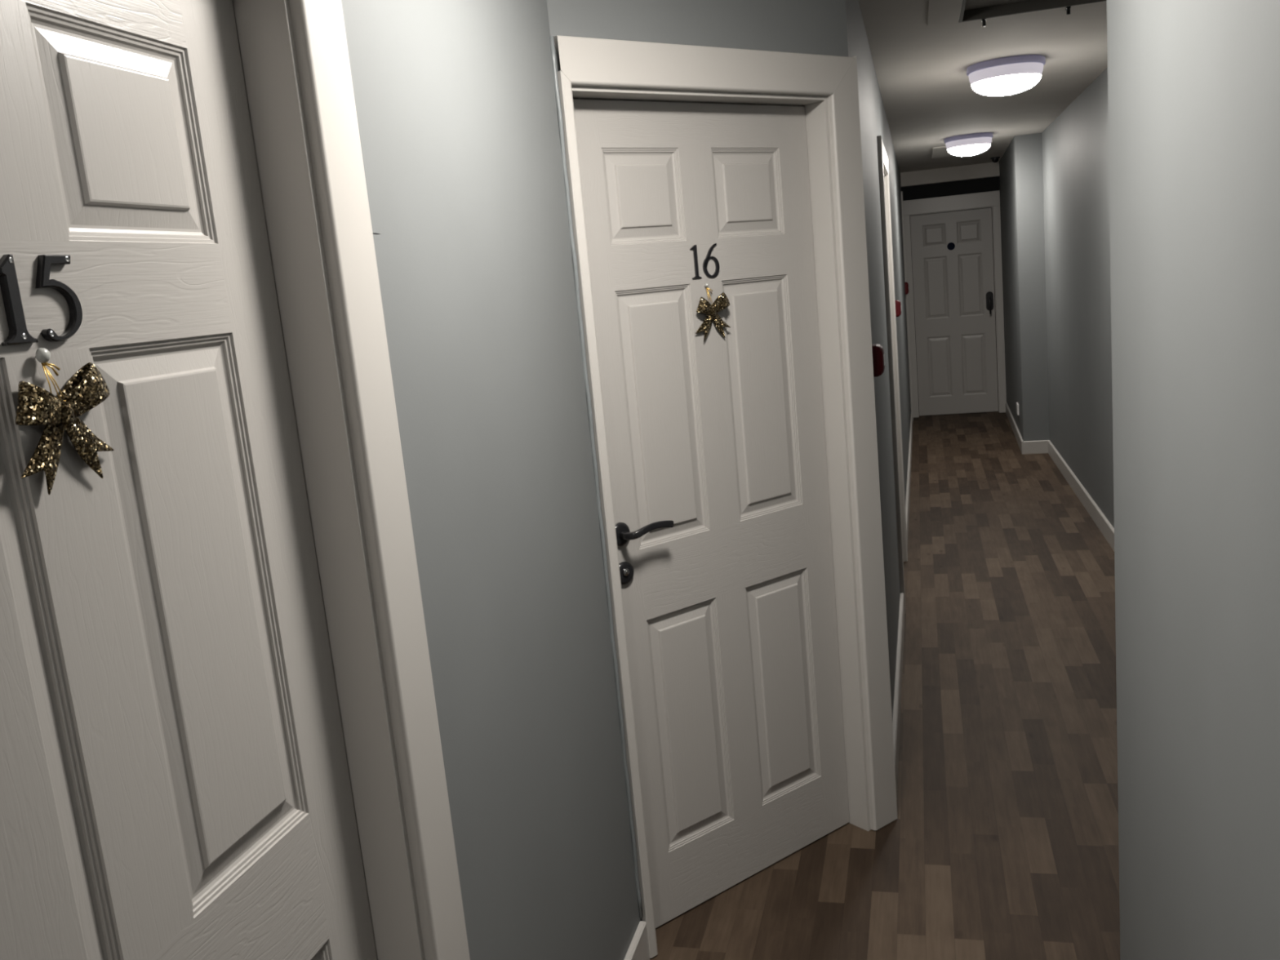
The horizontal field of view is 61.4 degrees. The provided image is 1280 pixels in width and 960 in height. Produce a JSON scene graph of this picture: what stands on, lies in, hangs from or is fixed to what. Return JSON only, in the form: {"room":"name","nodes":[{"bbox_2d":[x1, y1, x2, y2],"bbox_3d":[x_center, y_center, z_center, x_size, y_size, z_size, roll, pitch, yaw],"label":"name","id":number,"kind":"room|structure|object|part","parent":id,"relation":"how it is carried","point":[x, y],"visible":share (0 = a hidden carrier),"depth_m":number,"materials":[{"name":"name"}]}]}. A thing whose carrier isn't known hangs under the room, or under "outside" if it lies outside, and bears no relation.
{"room":"apartment building corridor","nodes":[
{"label":"apartment building corridor","id":0,"kind":"room"},
{"bbox_2d":[341,0,640,959],"bbox_3d":[-0.868,0.543,-0.387,0.120,2.400,5.828,-3,11,15],"label":"wall","id":1,"kind":"structure","parent":0,"point":[455,104],"depth_m":1.84,"materials":[{"name":"grey paint"}]},
{"bbox_2d":[0,0,377,959],"bbox_3d":[-0.506,0.447,1.095,0.052,1.981,0.762,-3,11,15],"label":"door","id":2,"kind":"structure","parent":1,"relation":"in","point":[175,780],"depth_m":1.12,"materials":[{"name":"grey wood"}]},
{"bbox_2d":[35,347,50,363],"bbox_3d":[-0.538,-0.112,0.971,0.012,0.014,0.012,-12,12,-31],"label":"pin","id":3,"kind":"object","parent":2,"relation":"attached to","point":[42,354],"visible":1,"depth_m":0.97,"materials":[{"name":"silver metal"}]},
{"bbox_2d":[15,362,114,494],"bbox_3d":[-0.525,-0.052,0.990,0.023,0.120,0.116,-3,11,15],"label":"ribbon bow","id":4,"kind":"object","parent":3,"relation":"hanging from","point":[86,388],"visible":1,"depth_m":0.98,"materials":[{"name":"gold metal"}]},
{"bbox_2d":[231,0,470,959],"bbox_3d":[-0.501,0.395,1.083,0.185,2.098,0.986,-3,11,15],"label":"door frame","id":5,"kind":"structure","parent":1,"relation":"attached to","point":[295,58],"depth_m":1.39,"materials":[{"name":"white wood"}]},
{"bbox_2d":[623,920,649,959],"bbox_3d":[-0.098,1.184,2.137,0.015,0.100,0.901,-3,11,15],"label":"baseboard","id":6,"kind":"structure","parent":1,"relation":"attached to","point":[638,949],"depth_m":2.50,"materials":[{"name":"white wood"}]},
{"bbox_2d":[546,0,848,920],"bbox_3d":[0.220,-0.119,2.680,0.906,2.400,0.120,-13,13,-36],"label":"wall","id":7,"kind":"structure","parent":0,"point":[815,27],"depth_m":2.46,"materials":[{"name":"grey paint"}]},
{"bbox_2d":[549,35,643,918],"bbox_3d":[-0.089,0.065,2.380,0.014,1.984,0.014,-3,11,15],"label":"caulk","id":8,"kind":"structure","parent":7,"relation":"attached to","point":[551,37],"depth_m":2.35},
{"bbox_2d":[573,98,848,928],"bbox_3d":[0.217,0.086,2.698,0.762,1.981,0.105,-13,13,-36],"label":"door","id":9,"kind":"structure","parent":7,"relation":"in","point":[717,446],"depth_m":2.69,"materials":[{"name":"grey wood"}]},
{"bbox_3d":[0.021,0.115,2.498,0.134,0.031,0.045,-8,11,-16],"label":"lever","id":10,"kind":"part","parent":9,"relation":"part of","materials":[{"name":"black metal"}]},
{"bbox_2d":[553,35,897,958],"bbox_3d":[0.231,0.026,2.723,0.913,2.098,0.185,-13,13,-36],"label":"door frame","id":11,"kind":"structure","parent":7,"relation":"attached to","point":[592,68],"depth_m":2.76,"materials":[{"name":"white wood"}]},
{"bbox_3d":[-0.064,0.148,2.402,0.026,2.021,0.018,-13,13,-36],"label":"casing","id":12,"kind":"part","parent":11,"relation":"part of","materials":[{"name":"white wood"}]},
{"bbox_3d":[0.188,-0.944,2.477,0.908,0.094,0.018,-13,13,-36],"label":"head casing","id":13,"kind":"part","parent":11,"relation":"part of","materials":[{"name":"white wood"}]},
{"bbox_3d":[0.603,-0.043,2.897,0.099,2.094,0.018,-13,13,-36],"label":"casing","id":14,"kind":"part","parent":11,"relation":"part of","materials":[{"name":"white wood"}]},
{"bbox_2d":[844,0,911,720],"bbox_3d":[1.569,-0.999,6.809,0.123,2.400,8.209,-3,11,15],"label":"wall","id":15,"kind":"structure","parent":0,"point":[873,122],"depth_m":4.08,"materials":[{"name":"grey paint"}]},
{"bbox_2d":[871,343,884,377],"bbox_3d":[0.728,-0.366,3.286,0.035,0.094,0.094,-3,11,15],"label":"fire alarm","id":16,"kind":"object","parent":15,"relation":"attached to","point":[878,356],"visible":0.97,"depth_m":3.25,"materials":[{"name":"red plastic"}]},
{"bbox_2d":[876,135,907,613],"bbox_3d":[1.143,-0.513,5.205,0.185,2.098,0.986,-3,11,15],"label":"door frame","id":17,"kind":"structure","parent":15,"relation":"attached to","point":[883,171],"depth_m":4.87,"materials":[{"name":"white wood"}]},
{"bbox_3d":[1.131,-1.493,5.006,0.018,0.092,0.972,-3,11,15],"label":"head casing","id":18,"kind":"part","parent":17,"relation":"part of","materials":[{"name":"white wood"}]},
{"bbox_3d":[1.333,-0.603,5.604,0.018,2.098,0.099,-3,11,15],"label":"casing","id":19,"kind":"part","parent":17,"relation":"part of","materials":[{"name":"white wood"}]},
{"bbox_2d":[892,592,904,797],"bbox_3d":[0.962,0.743,4.007,0.015,0.100,1.867,-3,11,15],"label":"baseboard","id":20,"kind":"structure","parent":15,"relation":"attached to","point":[898,682],"depth_m":3.86,"materials":[{"name":"white wood"}]},
{"bbox_2d":[895,299,901,316],"bbox_3d":[1.487,-0.989,6.205,0.035,0.094,0.094,-3,11,15],"label":"fire alarm call point","id":21,"kind":"object","parent":15,"relation":"attached to","point":[898,304],"visible":0.88,"depth_m":6.17,"materials":[{"name":"red plastic"}]},
{"bbox_2d":[904,281,908,294],"bbox_3d":[2.536,-1.823,10.238,0.035,0.115,0.115,-3,11,15],"label":"fire alarm call point","id":22,"kind":"object","parent":15,"relation":"attached to","point":[906,284],"visible":0.97,"depth_m":10.19,"materials":[{"name":"red plastic"}]},
{"bbox_2d":[900,191,913,419],"bbox_3d":[2.597,-1.667,10.471,0.018,2.210,0.070,-3,11,15],"label":"batten","id":23,"kind":"object","parent":15,"relation":"attached to","point":[901,193],"visible":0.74,"depth_m":10.44,"materials":[{"name":"white wood"}]},
{"bbox_2d":[905,411,913,546],"bbox_3d":[2.058,-0.129,8.220,0.015,0.100,5.032,-3,11,15],"label":"baseboard","id":24,"kind":"structure","parent":15,"relation":"attached to","point":[908,476],"depth_m":7.48,"materials":[{"name":"white wood"}]},
{"bbox_2d":[649,411,1119,959],"bbox_3d":[1.129,0.827,3.908,2.700,0.060,15.250,-3,11,15],"label":"floor","id":25,"kind":"structure","parent":0,"point":[1002,843],"depth_m":3.40,"materials":[{"name":"brown wood"}]},
{"bbox_2d":[900,179,1006,393],"bbox_3d":[3.096,-1.840,10.628,0.915,2.400,0.120,-3,11,15],"label":"wall","id":26,"kind":"structure","parent":0,"point":[999,180],"depth_m":10.45,"materials":[{"name":"grey paint"}]},
{"bbox_2d":[900,161,999,186],"bbox_3d":[2.971,-2.934,10.344,0.911,0.131,0.049,-3,11,15],"label":"boxing","id":27,"kind":"structure","parent":26,"relation":"attached to","point":[989,169],"depth_m":10.32,"materials":[{"name":"paint"}]},
{"bbox_2d":[901,176,999,200],"bbox_3d":[2.987,-2.808,10.386,0.911,0.130,0.011,-3,11,15],"label":"strip","id":28,"kind":"object","parent":26,"relation":"attached to","point":[988,184],"visible":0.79,"depth_m":10.38,"materials":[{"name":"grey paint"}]},
{"bbox_2d":[910,207,998,415],"bbox_3d":[3.108,-1.637,10.645,0.762,1.981,0.110,-3,11,15],"label":"door","id":29,"kind":"structure","parent":26,"relation":"in","point":[953,254],"depth_m":10.65,"materials":[{"name":"grey wood"}]},
{"bbox_3d":[3.420,-1.706,10.523,0.022,0.166,0.058,-3,11,15],"label":"lever","id":30,"kind":"part","parent":29,"relation":"part of","materials":[{"name":"black metal"}]},
{"bbox_2d":[902,190,1006,417],"bbox_3d":[3.107,-1.710,10.648,0.907,2.135,0.148,-3,11,15],"label":"door frame","id":31,"kind":"structure","parent":26,"relation":"attached to","point":[992,198],"depth_m":10.49,"materials":[{"name":"white wood"}]},
{"bbox_3d":[2.690,-1.610,10.707,0.062,1.996,0.018,-3,11,15],"label":"casing","id":32,"kind":"part","parent":31,"relation":"part of","materials":[{"name":"white wood"}]},
{"bbox_3d":[2.999,-2.674,10.408,0.907,0.139,0.018,-3,11,15],"label":"head casing","id":33,"kind":"part","parent":31,"relation":"part of","materials":[{"name":"white wood"}]},
{"bbox_3d":[3.505,-1.647,10.491,0.065,1.996,0.018,-3,11,15],"label":"casing","id":34,"kind":"part","parent":31,"relation":"part of","materials":[{"name":"white wood"}]},
{"bbox_2d":[858,0,1107,173],"bbox_3d":[0.899,-1.612,3.463,2.700,0.120,15.250,-3,11,15],"label":"ceiling","id":35,"kind":"structure","parent":0,"point":[928,96],"depth_m":4.95,"materials":[{"name":"paint"}]},
{"bbox_2d":[931,140,992,158],"bbox_3d":[2.553,-2.625,8.573,0.440,0.025,0.660,-3,11,15],"label":"ceiling panel","id":36,"kind":"object","parent":35,"relation":"attached to","point":[939,152],"visible":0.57,"depth_m":8.64,"materials":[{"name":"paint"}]},
{"bbox_2d":[944,132,993,156],"bbox_3d":[2.363,-2.400,7.742,0.336,0.136,0.336,-3,11,15],"label":"ceiling light","id":37,"kind":"object","parent":35,"relation":"attached to","point":[973,144],"visible":1,"depth_m":7.62,"materials":[{"name":"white plastic"}]},
{"bbox_2d":[946,143,991,156],"bbox_3d":[2.366,-2.364,7.749,0.300,0.062,0.300,-3,11,15],"label":"diffuser","id":38,"kind":"object","parent":37,"relation":"attached to","point":[957,149],"depth_m":7.65,"materials":[{"name":"white"}]},
{"bbox_2d":[990,156,999,162],"bbox_3d":[3.196,-2.880,9.693,0.080,0.048,0.080,-3,11,15],"label":"ceiling sensor","id":39,"kind":"object","parent":35,"relation":"attached to","point":[994,159],"visible":1,"depth_m":9.67,"materials":[{"name":"grey paint"}]},
{"bbox_2d":[966,54,1045,96],"bbox_3d":[1.646,-1.805,4.848,0.336,0.136,0.336,-3,11,15],"label":"ceiling light","id":40,"kind":"object","parent":35,"relation":"attached to","point":[1009,75],"visible":1,"depth_m":4.73,"materials":[{"name":"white plastic"}]},
{"bbox_2d":[971,73,1041,96],"bbox_3d":[1.650,-1.768,4.855,0.300,0.062,0.300,-3,11,15],"label":"diffuser","id":41,"kind":"object","parent":40,"relation":"attached to","point":[986,84],"depth_m":4.76,"materials":[{"name":"white"}]},
{"bbox_2d":[927,0,1106,26],"bbox_3d":[1.311,-1.607,3.464,0.744,0.086,0.810,-3,11,15],"label":"hatch","id":42,"kind":"object","parent":35,"relation":"attached to","point":[940,11],"visible":1,"depth_m":3.79,"materials":[{"name":"paint"}]},
{"bbox_3d":[1.369,-1.641,3.474,0.611,0.018,0.646,-3,11,15],"label":"hatch panel","id":43,"kind":"part","parent":42,"relation":"part of","materials":[{"name":"paint"}]},
{"bbox_2d":[999,138,1022,436],"bbox_3d":[3.266,-1.617,9.318,0.120,2.400,2.371,-2,11,16],"label":"wall","id":44,"kind":"structure","parent":0,"point":[1006,177],"depth_m":9.23,"materials":[{"name":"grey paint"}]},
{"bbox_2d":[1004,402,1023,453],"bbox_3d":[3.302,-0.484,9.524,0.015,0.100,2.371,-2,11,16],"label":"baseboard","id":45,"kind":"structure","parent":44,"relation":"attached to","point":[1017,434],"depth_m":9.31,"materials":[{"name":"white wood"}]},
{"bbox_2d":[1016,402,1018,415],"bbox_3d":[3.110,-0.587,8.873,0.013,0.090,0.150,-2,11,16],"label":"wall socket","id":46,"kind":"object","parent":44,"relation":"attached to","point":[1017,404],"visible":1,"depth_m":8.81,"materials":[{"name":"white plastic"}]},
{"bbox_2d":[1013,132,1049,440],"bbox_3d":[2.998,-1.396,8.245,0.190,2.400,0.120,-3,11,15],"label":"wall","id":47,"kind":"structure","parent":0,"point":[1028,148],"depth_m":8.18,"materials":[{"name":"grey paint"}]},
{"bbox_2d":[1022,440,1048,453],"bbox_3d":[3.081,-0.256,8.388,0.205,0.100,0.015,-3,11,15],"label":"baseboard","id":48,"kind":"structure","parent":47,"relation":"attached to","point":[1028,446],"depth_m":8.38,"materials":[{"name":"white wood"}]},
{"bbox_2d":[1041,66,1114,528],"bbox_3d":[2.414,-0.812,5.342,0.120,2.400,5.907,-3,11,15],"label":"wall","id":49,"kind":"structure","parent":0,"point":[1076,166],"depth_m":6.38,"materials":[{"name":"grey paint"}]},
{"bbox_2d":[1047,440,1114,551],"bbox_3d":[2.457,0.316,5.572,0.015,0.100,5.862,-3,11,15],"label":"baseboard","id":50,"kind":"structure","parent":49,"relation":"attached to","point":[1098,517],"depth_m":6.54,"materials":[{"name":"white wood"}]},
{"bbox_2d":[1106,0,1279,959],"bbox_3d":[0.232,0.505,-0.745,0.120,2.400,5.700,-3,11,15],"label":"wall","id":51,"kind":"structure","parent":0,"point":[1193,86],"depth_m":1.37,"materials":[{"name":"grey paint"}]},
{"label":"pin","id":52,"kind":"object","parent":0,"visible":0},
{"bbox_2d":[695,287,730,342],"bbox_3d":[0.179,-0.402,2.609,0.116,0.130,0.022,-13,13,-36],"label":"ribbon bow","id":53,"kind":"object","parent":52,"relation":"hanging from","point":[722,302],"visible":1,"depth_m":2.60,"materials":[{"name":"gold metal"}]}
]}

